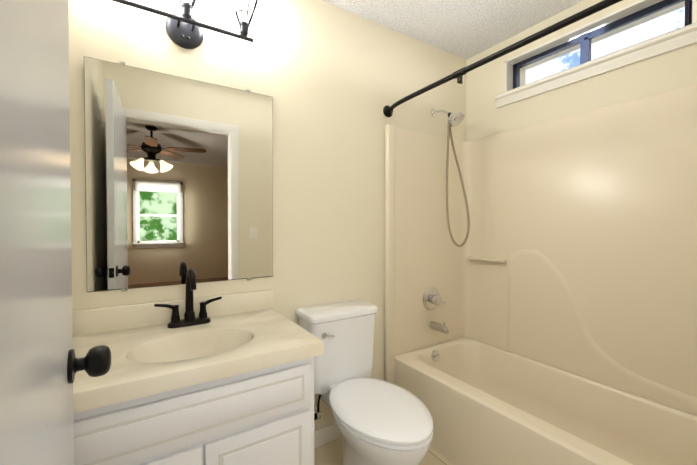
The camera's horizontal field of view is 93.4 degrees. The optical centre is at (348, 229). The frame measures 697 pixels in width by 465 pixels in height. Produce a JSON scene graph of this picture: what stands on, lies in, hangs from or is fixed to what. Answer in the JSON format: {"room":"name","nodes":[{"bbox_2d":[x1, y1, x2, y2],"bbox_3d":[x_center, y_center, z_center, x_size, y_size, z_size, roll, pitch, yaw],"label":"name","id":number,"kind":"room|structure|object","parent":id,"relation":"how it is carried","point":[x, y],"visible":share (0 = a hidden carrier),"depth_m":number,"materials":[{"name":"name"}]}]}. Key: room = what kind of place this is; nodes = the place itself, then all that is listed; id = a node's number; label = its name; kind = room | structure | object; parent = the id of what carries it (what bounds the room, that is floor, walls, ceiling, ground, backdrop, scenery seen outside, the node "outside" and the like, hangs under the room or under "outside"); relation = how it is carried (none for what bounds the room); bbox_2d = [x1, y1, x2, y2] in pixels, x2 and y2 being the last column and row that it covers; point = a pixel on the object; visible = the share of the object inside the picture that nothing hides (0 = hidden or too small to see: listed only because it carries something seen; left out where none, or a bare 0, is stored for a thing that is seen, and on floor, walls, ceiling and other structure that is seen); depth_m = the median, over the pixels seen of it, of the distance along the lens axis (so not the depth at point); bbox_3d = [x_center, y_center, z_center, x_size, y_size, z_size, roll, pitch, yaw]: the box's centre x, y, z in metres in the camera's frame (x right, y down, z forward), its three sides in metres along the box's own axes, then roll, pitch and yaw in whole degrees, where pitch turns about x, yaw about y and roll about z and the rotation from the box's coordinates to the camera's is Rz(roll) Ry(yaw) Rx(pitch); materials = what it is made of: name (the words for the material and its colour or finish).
{"room":"bathroom","nodes":[
{"label":"bathroom","id":0,"kind":"room"},
{"bbox_2d":[68,0,465,430],"bbox_3d":[-0.065,-0.033,1.932,2.646,2.440,0.120,-1,1,-32],"label":"wall","id":1,"kind":"structure","parent":0,"point":[333,81],"depth_m":1.76,"materials":[{"name":"beige paint"}]},
{"bbox_2d":[84,56,272,291],"bbox_3d":[-0.693,-0.212,1.453,0.739,0.919,0.012,-1,1,-32],"label":"mirror","id":2,"kind":"object","parent":1,"relation":"attached to","point":[179,177],"visible":1,"depth_m":1.41,"materials":[{"name":"grey mirror"}]},
{"bbox_2d":[111,0,257,48],"bbox_3d":[-0.674,-1.013,1.369,0.632,0.440,0.162,-1,1,-32],"label":"sconce","id":3,"kind":"object","parent":1,"relation":"attached to","point":[184,29],"visible":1,"depth_m":1.42,"materials":[{"name":"grey metal"}]},
{"bbox_2d":[314,423,340,447],"bbox_3d":[0.323,1.153,1.225,0.706,0.090,1.519,-1,1,-32],"label":"baseboard","id":4,"kind":"structure","parent":1,"relation":"attached to","point":[326,434],"depth_m":1.83,"materials":[{"name":"white wood"}]},
{"bbox_2d":[314,437,454,464],"bbox_3d":[0.374,1.247,1.259,2.646,0.100,1.760,-1,1,-32],"label":"floor","id":5,"kind":"structure","parent":0,"point":[330,453],"depth_m":1.73,"materials":[{"name":"tile"}]},
{"bbox_2d":[72,269,323,464],"bbox_3d":[-0.567,0.677,1.221,0.780,1.040,0.557,-1,1,-32],"label":"bathroom vanity","id":6,"kind":"object","parent":5,"relation":"on","point":[225,379],"visible":0.98,"depth_m":1.07,"materials":[{"name":"wood"}]},
{"bbox_2d":[296,300,432,464],"bbox_3d":[0.081,0.801,1.523,0.408,0.784,0.743,-1,1,-32],"label":"toilet","id":7,"kind":"object","parent":5,"relation":"on","point":[379,422],"visible":0.94,"depth_m":1.50,"materials":[{"name":"white ceramic"}]},
{"bbox_2d":[384,84,696,464],"bbox_3d":[0.951,0.185,1.609,0.773,2.013,1.516,-1,1,-32],"label":"bathtub","id":8,"kind":"object","parent":5,"relation":"on","point":[557,258],"visible":1,"depth_m":1.81,"materials":[{"name":"beige plastic"}]},
{"bbox_2d":[322,0,583,59],"bbox_3d":[0.374,-1.292,1.220,2.646,0.100,1.760,-1,1,-32],"label":"ceiling","id":9,"kind":"structure","parent":0,"point":[465,29],"depth_m":1.94,"materials":[{"name":"white paint"}]},
{"bbox_2d":[466,0,696,352],"bbox_3d":[1.418,-0.032,1.829,0.250,2.440,1.640,-1,1,-32],"label":"wall","id":10,"kind":"structure","parent":0,"point":[665,72],"depth_m":1.88,"materials":[{"name":"beige paint"}]},
{"bbox_2d":[494,0,696,107],"bbox_3d":[1.311,-0.968,1.824,0.151,0.298,1.000,-1,1,-32],"label":"window","id":11,"kind":"structure","parent":10,"relation":"in","point":[637,31],"depth_m":1.76,"materials":[{"name":"white wood"}]},
{"bbox_3d":[0.812,-0.012,0.546,2.646,2.440,0.120,-1,1,-32],"label":"wall","id":12,"kind":"structure","parent":0,"visible":0},
{"bbox_2d":[383,0,621,116],"bbox_3d":[0.639,-0.721,1.396,0.098,0.084,1.518,-1,1,-32],"label":"shower rod","id":13,"kind":"object","parent":12,"relation":"attached to","point":[559,25],"visible":1,"depth_m":1.31,"materials":[{"name":"black metal"}]},
{"bbox_3d":[-0.661,-0.011,0.513,0.120,2.440,1.640,-1,1,-32],"label":"wall","id":14,"kind":"structure","parent":0,"visible":0},
{"bbox_2d":[0,0,110,464],"bbox_3d":[-0.383,0.190,0.352,0.166,2.018,0.829,-1,1,-32],"label":"door","id":15,"kind":"structure","parent":14,"relation":"in","point":[41,364],"depth_m":0.40,"materials":[{"name":"white paint"}]}
]}

